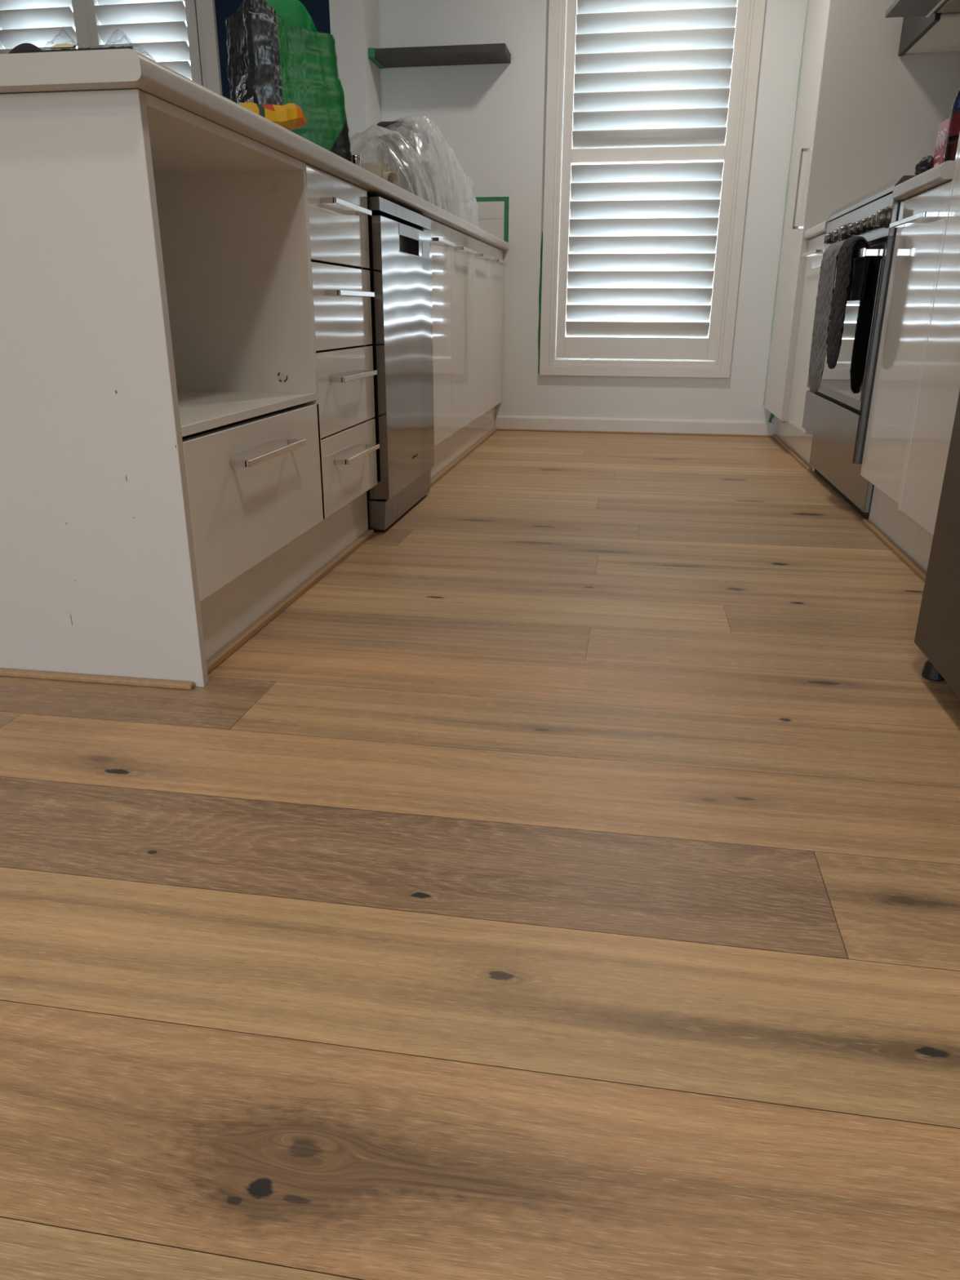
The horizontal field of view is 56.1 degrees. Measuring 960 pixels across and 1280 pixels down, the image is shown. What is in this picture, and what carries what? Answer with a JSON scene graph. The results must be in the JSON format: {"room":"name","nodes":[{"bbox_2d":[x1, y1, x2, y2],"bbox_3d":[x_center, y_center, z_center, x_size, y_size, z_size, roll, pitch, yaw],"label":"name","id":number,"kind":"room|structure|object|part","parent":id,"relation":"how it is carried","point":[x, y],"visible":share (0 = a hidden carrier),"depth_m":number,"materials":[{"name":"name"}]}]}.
{"room":"kitchen","nodes":[
{"label":"kitchen","id":0,"kind":"room"},
{"bbox_2d":[214,0,330,99],"bbox_3d":[-2.515,-2.327,4.511,3.780,2.420,0.140,3,20,9],"label":"wall","id":1,"kind":"structure","parent":0,"point":[318,11],"depth_m":4.01,"materials":[{"name":"blue paint"}]},
{"bbox_2d":[0,0,222,95],"bbox_3d":[-1.787,-2.537,4.278,1.242,1.380,0.141,3,20,9],"label":"window","id":2,"kind":"structure","parent":1,"relation":"in","point":[206,9],"depth_m":4.06,"materials":[{"name":"paint"}]},
{"bbox_2d":[0,0,87,53],"bbox_3d":[-2.062,-2.548,4.299,0.493,1.215,0.065,3,20,9],"label":"window shutter","id":3,"kind":"object","parent":2,"relation":"attached to","point":[37,23],"visible":0.13,"depth_m":4.17,"materials":[{"name":"paint"}]},
{"bbox_3d":[-1.778,-2.554,4.324,1.065,1.260,0.040,3,20,9],"label":"frame","id":4,"kind":"part","parent":2,"relation":"part of","materials":[{"name":"paint"}]},
{"bbox_2d":[84,0,203,85],"bbox_3d":[-1.540,-2.516,4.218,0.534,1.215,0.065,3,20,9],"label":"window shutter","id":5,"kind":"object","parent":2,"relation":"attached to","point":[157,30],"visible":0.13,"depth_m":4.11,"materials":[{"name":"paint"}]},
{"bbox_2d":[328,0,381,159],"bbox_3d":[-0.556,-2.253,4.331,0.150,2.420,0.399,3,20,9],"label":"wall","id":6,"kind":"structure","parent":0,"point":[353,24],"depth_m":4.02,"materials":[{"name":"paint"}]},
{"bbox_2d":[0,430,959,1279],"bbox_3d":[-1.860,0.300,0.871,6.500,0.002,8.800,3,20,9],"label":"floor","id":7,"kind":"structure","parent":0,"point":[563,883],"depth_m":0.93,"materials":[{"name":"brown wood"}]},
{"bbox_2d":[0,668,194,689],"bbox_3d":[-0.755,0.059,1.526,0.572,0.010,0.015,3,20,9],"label":"trim","id":8,"kind":"structure","parent":7,"relation":"on","point":[3,672],"depth_m":1.50,"materials":[{"name":"brown wood"}]},
{"bbox_2d":[0,88,208,687],"bbox_3d":[-0.744,-0.347,1.395,0.589,0.861,0.018,3,20,9],"label":"end panel","id":9,"kind":"object","parent":7,"relation":"on","point":[98,571],"visible":0.99,"depth_m":1.36,"materials":[{"name":"white"}]},
{"bbox_2d":[144,92,325,601],"bbox_3d":[-0.663,-0.521,1.665,0.601,0.720,0.627,3,20,9],"label":"base cabinet","id":10,"kind":"object","parent":7,"relation":"on","point":[233,213],"visible":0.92,"depth_m":1.83,"materials":[{"name":"white laminate"}]},
{"bbox_3d":[-0.673,-0.850,1.539,0.555,0.015,0.612,3,20,9],"label":"rail","id":11,"kind":"part","parent":10,"relation":"part of","materials":[{"name":"white laminate"}]},
{"bbox_2d":[177,390,315,436],"bbox_3d":[-0.675,-0.436,1.691,0.555,0.015,0.612,3,20,9],"label":"shelf","id":12,"kind":"object","parent":10,"relation":"attached to","point":[200,411],"depth_m":1.70,"materials":[{"name":"white laminate"}]},
{"bbox_3d":[-0.409,-0.287,1.704,0.016,0.255,0.623,3,20,9],"label":"drawer","id":13,"kind":"part","parent":10,"relation":"part of","materials":[{"name":"white"}]},
{"bbox_3d":[-0.386,-0.348,1.664,0.034,0.011,0.282,3,20,9],"label":"handle","id":14,"kind":"part","parent":10,"relation":"part of","materials":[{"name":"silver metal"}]},
{"bbox_2d":[200,491,368,661],"bbox_3d":[-0.406,-0.177,1.986,0.016,0.137,1.070,3,20,9],"label":"kickboard","id":15,"kind":"object","parent":7,"relation":"on","point":[232,609],"visible":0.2,"depth_m":1.85,"materials":[{"name":"white"}]},
{"bbox_2d":[206,529,373,674],"bbox_3d":[-0.389,-0.118,2.006,0.015,0.014,1.075,3,20,9],"label":"trim","id":16,"kind":"structure","parent":7,"relation":"on","point":[249,633],"depth_m":1.85,"materials":[{"name":"brown wood"}]},
{"bbox_2d":[305,164,379,518],"bbox_3d":[-0.575,-0.701,2.159,0.601,0.720,0.437,3,20,9],"label":"drawers","id":17,"kind":"object","parent":7,"relation":"on","point":[338,211],"visible":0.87,"depth_m":2.08,"materials":[{"name":"white laminate"}]},
{"bbox_3d":[-0.319,-0.940,2.026,0.016,0.175,0.436,3,20,9],"label":"drawer","id":18,"kind":"part","parent":17,"relation":"part of","materials":[{"name":"white"}]},
{"bbox_3d":[-0.320,-0.771,2.088,0.016,0.176,0.436,3,20,9],"label":"drawer","id":19,"kind":"part","parent":17,"relation":"part of","materials":[{"name":"white"}]},
{"bbox_3d":[-0.321,-0.600,2.150,0.016,0.179,0.436,3,20,9],"label":"drawer","id":20,"kind":"part","parent":17,"relation":"part of","materials":[{"name":"white"}]},
{"bbox_3d":[-0.295,-0.966,2.009,0.034,0.011,0.270,3,20,9],"label":"handle","id":21,"kind":"part","parent":17,"relation":"part of","materials":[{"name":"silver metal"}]},
{"bbox_3d":[-0.322,-0.431,2.213,0.016,0.175,0.436,3,20,9],"label":"drawer","id":22,"kind":"part","parent":17,"relation":"part of","materials":[{"name":"white"}]},
{"bbox_3d":[-0.296,-0.797,2.071,0.034,0.011,0.270,3,20,9],"label":"handle","id":23,"kind":"part","parent":17,"relation":"part of","materials":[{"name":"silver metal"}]},
{"bbox_3d":[-0.296,-0.626,2.134,0.034,0.011,0.270,3,20,9],"label":"handle","id":24,"kind":"part","parent":17,"relation":"part of","materials":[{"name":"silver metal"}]},
{"bbox_3d":[-0.297,-0.455,2.196,0.034,0.011,0.270,3,20,9],"label":"handle","id":25,"kind":"part","parent":17,"relation":"part of","materials":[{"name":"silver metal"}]},
{"bbox_2d":[363,196,434,530],"bbox_3d":[-0.482,-0.808,2.674,0.575,0.849,0.588,3,20,9],"label":"dishwasher","id":26,"kind":"object","parent":7,"relation":"on","point":[400,253],"visible":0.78,"depth_m":2.51,"materials":[{"name":"silver metal"}]},
{"bbox_3d":[-0.295,-0.722,2.360,0.010,0.708,0.010,3,20,9],"label":"trim","id":27,"kind":"part","parent":26,"relation":"part of","materials":[{"name":"metal"}]},
{"bbox_3d":[-0.482,-1.192,2.534,0.572,0.031,0.588,3,20,9],"label":"panel","id":28,"kind":"part","parent":26,"relation":"part of","materials":[{"name":"metal"}]},
{"bbox_3d":[-0.235,-0.443,2.764,0.048,0.080,0.584,3,20,9],"label":"kick panel","id":29,"kind":"part","parent":26,"relation":"part of","materials":[{"name":"metal"}]},
{"bbox_3d":[-0.198,-1.115,2.517,0.004,0.072,0.236,3,20,9],"label":"handle plate","id":30,"kind":"part","parent":26,"relation":"part of","materials":[{"name":"metal"}]},
{"bbox_3d":[-0.163,-1.174,2.711,0.001,0.043,0.095,3,20,9],"label":"control panel","id":31,"kind":"part","parent":26,"relation":"part of","materials":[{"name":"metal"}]},
{"bbox_2d":[421,218,476,446],"bbox_3d":[-0.367,-1.132,3.336,0.601,0.720,0.877,3,20,9],"label":"base cabinet","id":32,"kind":"object","parent":7,"relation":"on","point":[452,251],"visible":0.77,"depth_m":3.28,"materials":[{"name":"white laminate"}]},
{"bbox_2d":[0,43,508,250],"bbox_3d":[-0.452,-1.363,2.812,0.621,0.072,3.501,3,20,9],"label":"countertop","id":33,"kind":"structure","parent":32,"relation":"on","point":[110,68],"depth_m":1.26,"materials":[{"name":"stone"}]},
{"bbox_3d":[-0.604,-0.787,1.206,0.070,0.022,0.048,3,20,9],"label":"black cap","id":34,"kind":"part","parent":33,"relation":"part of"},
{"bbox_2d":[21,44,133,53],"bbox_3d":[-0.513,-0.793,1.240,0.158,0.010,0.150,3,20,9],"label":"mat","id":35,"kind":"object","parent":33,"relation":"on","point":[124,46],"visible":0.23,"depth_m":1.17,"materials":[{"name":"black"}]},
{"bbox_2d":[49,43,76,48],"bbox_3d":[-0.547,-0.779,1.181,0.037,0.005,0.005,3,20,9],"label":"paper scrap","id":36,"kind":"object","parent":35,"relation":"on","point":[61,45],"visible":1,"depth_m":1.18,"materials":[{"name":"beige paper"}]},
{"bbox_2d":[239,102,306,130],"bbox_3d":[-0.408,-0.990,1.708,0.144,0.054,0.084,-10,22,-25],"label":"packet","id":37,"kind":"object","parent":33,"relation":"on","point":[290,116],"visible":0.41,"depth_m":1.69,"materials":[{"name":"yellow plastic"}]},
{"bbox_2d":[226,0,352,162],"bbox_3d":[-0.442,-1.281,2.046,0.232,0.372,0.302,-7,21,-20],"label":"shopping bag","id":38,"kind":"object","parent":33,"relation":"on","point":[277,55],"visible":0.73,"depth_m":1.95,"materials":[{"name":"green plastic"}]},
{"bbox_3d":[-0.298,-1.145,2.166,0.025,0.036,0.025,3,20,9],"label":"metal cap","id":39,"kind":"part","parent":33,"relation":"part of","materials":[{"name":"silver metal"}]},
{"bbox_2d":[382,171,399,186],"bbox_3d":[-0.331,-1.300,2.570,0.246,0.047,0.047,18,26,39],"label":"cardboard tube","id":40,"kind":"object","parent":33,"relation":"on","point":[393,177],"visible":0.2,"depth_m":2.51,"materials":[{"name":"beige cardboard"}]},
{"bbox_2d":[360,162,386,177],"bbox_3d":[-0.335,-1.300,2.504,0.198,0.056,0.123,7,21,18],"label":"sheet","id":41,"kind":"object","parent":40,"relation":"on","point":[376,168],"visible":0.34,"depth_m":2.45,"materials":[{"name":"beige paper"}]},
{"bbox_2d":[376,120,436,205],"bbox_3d":[-0.235,-1.614,3.100,0.195,0.274,0.240,3,20,9],"label":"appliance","id":42,"kind":"object","parent":33,"relation":"on","point":[392,147],"visible":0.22,"depth_m":3.01,"materials":[{"name":"clear plastic"}]},
{"bbox_2d":[349,115,479,228],"bbox_3d":[-0.315,-1.658,3.171,0.494,0.304,1.058,3,20,9],"label":"plastic bag","id":43,"kind":"object","parent":33,"relation":"on","point":[464,206],"visible":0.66,"depth_m":2.95,"materials":[{"name":"clear plastic"}]},
{"bbox_3d":[-0.148,-1.041,3.093,0.016,0.717,0.436,3,20,9],"label":"door","id":44,"kind":"part","parent":32,"relation":"part of","materials":[{"name":"white"}]},
{"bbox_3d":[-0.124,-1.315,2.978,0.034,0.011,0.280,3,20,9],"label":"handle","id":45,"kind":"part","parent":32,"relation":"part of","materials":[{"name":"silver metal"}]},
{"bbox_3d":[-0.076,-1.190,3.499,0.016,0.717,0.437,3,20,9],"label":"door","id":46,"kind":"part","parent":32,"relation":"part of","materials":[{"name":"white"}]},
{"bbox_3d":[-0.052,-1.464,3.384,0.034,0.011,0.280,3,20,9],"label":"handle","id":47,"kind":"part","parent":32,"relation":"part of","materials":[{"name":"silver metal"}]},
{"bbox_2d":[430,406,495,479],"bbox_3d":[-0.073,-0.865,3.864,0.016,0.137,1.765,3,20,9],"label":"kickboard","id":48,"kind":"object","parent":7,"relation":"on","point":[452,447],"visible":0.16,"depth_m":3.79,"materials":[{"name":"white"}]},
{"bbox_2d":[430,427,497,486],"bbox_3d":[-0.058,-0.803,3.878,0.015,0.014,1.750,3,20,9],"label":"trim","id":49,"kind":"structure","parent":7,"relation":"on","point":[437,477],"depth_m":3.73,"materials":[{"name":"brown wood"}]},
{"bbox_2d":[471,237,507,421],"bbox_3d":[-0.222,-1.431,4.153,0.601,0.720,0.884,3,20,9],"label":"base cabinet","id":50,"kind":"object","parent":7,"relation":"on","point":[488,262],"visible":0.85,"depth_m":4.04,"materials":[{"name":"white laminate"}]},
{"bbox_3d":[-0.004,-1.340,3.908,0.016,0.717,0.438,3,20,9],"label":"door","id":51,"kind":"part","parent":50,"relation":"part of","materials":[{"name":"white"}]},
{"bbox_3d":[0.021,-1.613,3.793,0.034,0.011,0.280,3,20,9],"label":"handle","id":52,"kind":"part","parent":50,"relation":"part of","materials":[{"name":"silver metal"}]},
{"bbox_3d":[0.069,-1.490,4.318,0.016,0.717,0.442,3,20,9],"label":"door","id":53,"kind":"part","parent":50,"relation":"part of","materials":[{"name":"white"}]},
{"bbox_3d":[0.093,-1.763,4.202,0.034,0.011,0.280,3,20,9],"label":"handle","id":54,"kind":"part","parent":50,"relation":"part of","materials":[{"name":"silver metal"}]},
{"bbox_2d":[775,417,814,471],"bbox_3d":[1.393,-0.901,3.981,0.016,0.137,1.043,3,20,9],"label":"kickboard","id":55,"kind":"object","parent":7,"relation":"on","point":[800,442],"visible":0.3,"depth_m":3.91,"materials":[{"name":"white"}]},
{"bbox_2d":[787,233,825,434],"bbox_3d":[1.563,-1.192,3.523,0.613,0.720,0.443,3,20,9],"label":"base cabinet","id":56,"kind":"object","parent":7,"relation":"on","point":[816,245],"visible":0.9,"depth_m":3.60,"materials":[{"name":"white laminate"}]},
{"bbox_3d":[1.278,-1.486,3.461,0.034,0.011,0.280,3,20,9],"label":"handle","id":57,"kind":"part","parent":56,"relation":"part of","materials":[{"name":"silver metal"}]},
{"bbox_2d":[804,220,828,239],"bbox_3d":[1.572,-1.550,3.397,0.598,0.036,0.436,3,20,9],"label":"countertop","id":58,"kind":"structure","parent":56,"relation":"on","point":[820,228],"depth_m":3.42,"materials":[{"name":"stone"}]},
{"bbox_2d":[801,175,915,519],"bbox_3d":[1.424,-0.935,2.898,0.628,0.945,0.922,3,20,9],"label":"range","id":59,"kind":"object","parent":7,"relation":"on","point":[837,415],"visible":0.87,"depth_m":2.71,"materials":[{"name":"silver metal"}]},
{"bbox_3d":[1.204,-1.387,3.106,0.029,0.042,0.042,3,20,9],"label":"knob","id":60,"kind":"part","parent":59,"relation":"part of","materials":[{"name":"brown metal"}]},
{"bbox_2d":[808,240,853,392],"bbox_3d":[1.114,-1.021,2.867,0.079,0.454,0.237,3,20,9],"label":"oven mitt","id":61,"kind":"object","parent":59,"relation":"hanging from","point":[828,262],"visible":0.7,"depth_m":2.82,"materials":[{"name":"grey fabric"}]},
{"bbox_3d":[1.178,-0.733,3.033,0.022,0.138,0.890,3,20,9],"label":"storage drawer","id":62,"kind":"part","parent":59,"relation":"part of","materials":[{"name":"silver metal"}]},
{"bbox_3d":[1.181,-1.341,2.981,0.029,0.042,0.042,3,20,9],"label":"knob","id":63,"kind":"part","parent":59,"relation":"part of","materials":[{"name":"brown metal"}]},
{"bbox_3d":[1.216,-0.595,3.059,0.016,0.136,0.922,3,20,9],"label":"kick panel","id":64,"kind":"part","parent":59,"relation":"part of","materials":[{"name":"silver metal"}]},
{"bbox_3d":[1.163,-1.304,2.879,0.030,0.054,0.054,3,20,9],"label":"knob","id":65,"kind":"part","parent":59,"relation":"part of","materials":[{"name":"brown metal"}]},
{"bbox_3d":[1.179,-1.018,2.928,0.022,0.446,0.890,3,20,9],"label":"oven door","id":66,"kind":"part","parent":59,"relation":"part of","materials":[{"name":"black glass"}]},
{"bbox_2d":[826,235,870,368],"bbox_3d":[1.081,-0.989,2.651,0.075,0.366,0.173,3,20,9],"label":"oven mitt","id":67,"kind":"object","parent":59,"relation":"hanging from","point":[839,300],"visible":0.95,"depth_m":2.61,"materials":[{"name":"grey fabric"}]},
{"bbox_3d":[1.165,-1.005,2.914,0.002,0.377,0.830,3,20,9],"label":"door glass","id":68,"kind":"part","parent":59,"relation":"part of","materials":[{"name":"black glass"}]},
{"bbox_3d":[1.141,-1.258,2.754,0.029,0.040,0.040,3,20,9],"label":"knob","id":69,"kind":"part","parent":59,"relation":"part of","materials":[{"name":"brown metal"}]},
{"bbox_3d":[1.127,-1.230,2.675,0.029,0.040,0.040,3,20,9],"label":"knob","id":70,"kind":"part","parent":59,"relation":"part of","materials":[{"name":"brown metal"}]},
{"bbox_3d":[1.179,-1.286,2.814,0.024,0.110,0.920,3,20,9],"label":"control panel","id":71,"kind":"part","parent":59,"relation":"part of","materials":[{"name":"silver metal"}]},
{"bbox_3d":[1.114,-1.202,2.599,0.029,0.040,0.040,3,20,9],"label":"knob","id":72,"kind":"part","parent":59,"relation":"part of","materials":[{"name":"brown metal"}]},
{"bbox_2d":[826,175,915,222],"bbox_3d":[1.450,-1.338,2.745,0.578,0.034,0.922,3,20,9],"label":"cooktop","id":73,"kind":"object","parent":59,"relation":"in","point":[883,193],"depth_m":2.67,"materials":[{"name":"silver metal"}]},
{"bbox_3d":[1.100,-1.174,2.522,0.029,0.040,0.040,3,20,9],"label":"knob","id":74,"kind":"part","parent":59,"relation":"part of","materials":[{"name":"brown metal"}]},
{"bbox_3d":[1.091,-1.154,2.470,0.029,0.045,0.045,3,20,9],"label":"knob","id":75,"kind":"part","parent":59,"relation":"part of","materials":[{"name":"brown metal"}]},
{"bbox_3d":[1.106,-0.851,2.505,0.025,0.714,0.027,3,20,9],"label":"trim","id":76,"kind":"part","parent":59,"relation":"part of","materials":[{"name":"grey metal"}]},
{"bbox_3d":[1.082,-1.137,2.423,0.030,0.054,0.054,3,20,9],"label":"knob","id":77,"kind":"part","parent":59,"relation":"part of","materials":[{"name":"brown metal"}]},
{"bbox_2d":[764,0,959,421],"bbox_3d":[1.639,-2.045,3.760,0.639,2.160,0.595,3,20,9],"label":"pantry cabinet","id":78,"kind":"object","parent":7,"relation":"on","point":[867,114],"visible":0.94,"depth_m":3.50,"materials":[{"name":"white laminate"}]},
{"bbox_2d":[768,413,773,422],"bbox_3d":[1.442,-1.108,4.447,0.027,0.071,0.008,3,20,9],"label":"tape","id":79,"kind":"object","parent":78,"relation":"attached to","point":[771,416],"visible":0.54,"depth_m":4.45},
{"bbox_3d":[1.367,-2.064,3.810,0.016,2.155,0.572,3,20,9],"label":"door","id":80,"kind":"part","parent":78,"relation":"part of","materials":[{"name":"white"}]},
{"bbox_3d":[1.303,-1.830,3.657,0.034,0.295,0.011,3,20,9],"label":"handle","id":81,"kind":"part","parent":78,"relation":"part of","materials":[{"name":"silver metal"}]},
{"bbox_2d":[862,518,926,582],"bbox_3d":[1.055,-0.179,2.190,0.015,0.013,1.025,3,20,9],"label":"trim","id":82,"kind":"structure","parent":7,"relation":"on","point":[903,556],"depth_m":2.32,"materials":[{"name":"brown wood"}]},
{"bbox_2d":[868,484,933,572],"bbox_3d":[1.067,-0.228,2.141,0.016,0.137,1.072,3,20,9],"label":"kickboard","id":83,"kind":"object","parent":7,"relation":"on","point":[914,540],"visible":0.28,"depth_m":2.34,"materials":[{"name":"white"}]},
{"bbox_2d":[860,181,951,502],"bbox_3d":[1.339,-0.729,2.255,0.613,0.720,0.414,3,20,9],"label":"base cabinet","id":84,"kind":"object","parent":7,"relation":"on","point":[920,224],"visible":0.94,"depth_m":2.27,"materials":[{"name":"white laminate"}]},
{"bbox_3d":[1.054,-1.023,2.195,0.034,0.011,0.295,3,20,9],"label":"handle","id":85,"kind":"part","parent":84,"relation":"part of","materials":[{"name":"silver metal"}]},
{"bbox_2d":[892,160,955,199],"bbox_3d":[1.342,-1.081,2.115,0.605,0.036,0.404,3,20,9],"label":"countertop","id":86,"kind":"structure","parent":84,"relation":"on","point":[941,174],"depth_m":2.10,"materials":[{"name":"stone"}]},
{"bbox_2d":[914,155,933,175],"bbox_3d":[1.101,-1.171,2.231,0.047,0.051,0.091,3,20,9],"label":"pouch","id":87,"kind":"object","parent":86,"relation":"on","point":[926,163],"visible":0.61,"depth_m":2.21,"materials":[{"name":"black plastic"}]},
{"bbox_2d":[932,118,949,168],"bbox_3d":[1.120,-1.171,2.141,0.055,0.112,0.078,3,20,9],"label":"box","id":88,"kind":"object","parent":86,"relation":"on","point":[943,126],"visible":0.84,"depth_m":2.14,"materials":[{"name":"pink"}]},
{"bbox_2d":[942,88,959,163],"bbox_3d":[1.106,-1.192,2.037,0.078,0.224,0.078,-1,20,-4],"label":"drink bottle","id":89,"kind":"object","parent":86,"relation":"on","point":[953,127],"visible":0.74,"depth_m":2.04,"materials":[{"name":"plastic"}]},
{"bbox_2d":[951,97,959,112],"bbox_3d":[1.106,-1.209,2.030,0.074,0.022,0.074,3,20,9],"label":"print","id":90,"kind":"object","parent":89,"relation":"on","point":[956,104],"depth_m":2.03},
{"bbox_2d":[897,132,959,534],"bbox_3d":[1.264,-1.203,1.477,0.580,2.171,0.726,3,20,9],"label":"base cabinet","id":91,"kind":"object","parent":7,"relation":"on","point":[938,389],"visible":0.86,"depth_m":1.99,"materials":[{"name":"white"}]},
{"bbox_2d":[914,390,959,697],"bbox_3d":[1.037,-0.631,0.886,0.700,1.760,0.710,3,20,9],"label":"fridge","id":92,"kind":"object","parent":7,"relation":"on","point":[937,635],"visible":1,"depth_m":1.42,"materials":[{"name":"metal"}]},
{"bbox_2d":[377,0,808,434],"bbox_3d":[0.809,-2.208,4.224,2.640,2.420,0.100,3,20,9],"label":"wall","id":93,"kind":"structure","parent":0,"point":[492,117],"depth_m":4.24,"materials":[{"name":"paint"}]},
{"bbox_2d":[374,43,511,67],"bbox_3d":[-0.180,-2.646,4.080,0.619,0.034,0.191,3,20,9],"label":"floating shelf","id":94,"kind":"object","parent":93,"relation":"attached to","point":[493,53],"visible":0.94,"depth_m":4.03,"materials":[{"name":"black wood"}]},
{"bbox_2d":[368,48,385,68],"bbox_3d":[-0.471,-2.661,4.121,0.029,0.039,0.186,3,20,9],"label":"tape","id":95,"kind":"object","parent":94,"relation":"attached to","point":[371,51],"visible":1,"depth_m":4.05,"materials":[{"name":"green plastic"}]},
{"bbox_2d":[445,201,504,239],"bbox_3d":[-0.176,-2.042,4.404,0.592,0.180,0.001,3,20,9],"label":"tile","id":96,"kind":"structure","parent":93,"relation":"attached to","point":[491,214],"depth_m":4.36,"materials":[{"name":"white tile"}]},
{"bbox_2d":[444,196,509,241],"bbox_3d":[-0.034,-2.043,4.379,0.350,0.199,0.001,3,20,9],"label":"tape","id":97,"kind":"object","parent":93,"relation":"attached to","point":[506,199],"visible":0.61,"depth_m":4.34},
{"bbox_2d":[537,231,542,374],"bbox_3d":[0.298,-1.660,4.459,0.015,0.663,0.002,7,21,18],"label":"tape","id":98,"kind":"object","parent":93,"relation":"attached to","point":[541,247],"visible":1,"depth_m":4.46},
{"bbox_2d":[543,56,547,190],"bbox_3d":[0.306,-2.540,4.137,0.004,1.200,0.001,3,20,9],"label":"paint bleed","id":99,"kind":"object","parent":93,"relation":"attached to","point":[547,56],"visible":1,"depth_m":4.23,"materials":[{"name":"green"}]},
{"bbox_2d":[494,415,773,435],"bbox_3d":[0.768,-1.089,4.579,1.395,0.074,0.014,3,20,9],"label":"baseboard","id":100,"kind":"structure","parent":93,"relation":"attached to","point":[519,422],"depth_m":4.57,"materials":[{"name":"paint"}]},
{"bbox_2d":[497,428,772,437],"bbox_3d":[0.765,-1.054,4.578,1.395,0.009,0.012,3,20,9],"label":"trim","id":101,"kind":"structure","parent":93,"relation":"attached to","point":[506,429],"depth_m":4.57,"materials":[{"name":"brown wood"}]},
{"bbox_2d":[539,0,765,377],"bbox_3d":[0.775,-2.224,4.210,0.935,1.901,0.122,3,20,9],"label":"window","id":102,"kind":"structure","parent":93,"relation":"in","point":[549,365],"depth_m":4.25,"materials":[{"name":"paint"}]},
{"bbox_3d":[0.781,-2.238,4.255,0.822,1.785,0.028,3,20,9],"label":"frame","id":103,"kind":"part","parent":102,"relation":"part of","materials":[{"name":"paint"}]},
{"bbox_2d":[555,0,747,359],"bbox_3d":[0.779,-2.211,4.194,0.794,1.723,0.057,3,20,9],"label":"window shutter","id":104,"kind":"object","parent":102,"relation":"attached to","point":[651,79],"visible":1,"depth_m":4.20,"materials":[{"name":"paint"}]},
{"bbox_3d":[0.772,-1.450,4.473,0.700,0.101,0.026,3,20,9],"label":"rail","id":105,"kind":"part","parent":104,"relation":"part of","materials":[{"name":"paint"}]},
{"bbox_3d":[0.775,-2.252,4.179,0.700,0.058,0.026,3,20,9],"label":"rail","id":106,"kind":"part","parent":104,"relation":"part of","materials":[{"name":"paint"}]},
{"bbox_2d":[763,0,808,405],"bbox_3d":[1.404,-2.144,4.087,0.008,2.100,0.001,3,20,9],"label":"strip","id":107,"kind":"object","parent":93,"relation":"attached to","point":[807,1],"visible":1,"depth_m":4.12,"materials":[{"name":"white"}]},
{"bbox_2d":[772,434,812,471],"bbox_3d":[1.375,-0.840,3.996,0.015,0.013,1.024,3,20,9],"label":"trim","id":108,"kind":"structure","parent":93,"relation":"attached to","point":[781,442],"depth_m":3.89,"materials":[{"name":"brown wood"}]},
{"bbox_3d":[1.347,-0.656,-0.002,0.100,2.420,8.884,3,20,9],"label":"wall","id":109,"kind":"structure","parent":0,"visible":0},
{"bbox_2d":[884,0,959,17],"bbox_3d":[1.515,-1.952,2.519,0.494,0.122,0.888,3,20,9],"label":"range hood","id":110,"kind":"object","parent":109,"relation":"attached to","point":[899,8],"visible":1,"depth_m":2.89,"materials":[{"name":"metal"}]},
{"bbox_2d":[897,12,959,56],"bbox_3d":[1.704,-2.491,3.017,0.337,0.809,0.454,3,20,9],"label":"upper cabinet","id":111,"kind":"object","parent":109,"relation":"attached to","point":[938,32],"visible":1,"depth_m":3.20,"materials":[{"name":"white plastic"}]},
{"bbox_3d":[1.547,-2.501,3.040,0.018,0.809,0.452,3,20,9],"label":"door","id":112,"kind":"part","parent":111,"relation":"part of","materials":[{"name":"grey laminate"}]}
]}

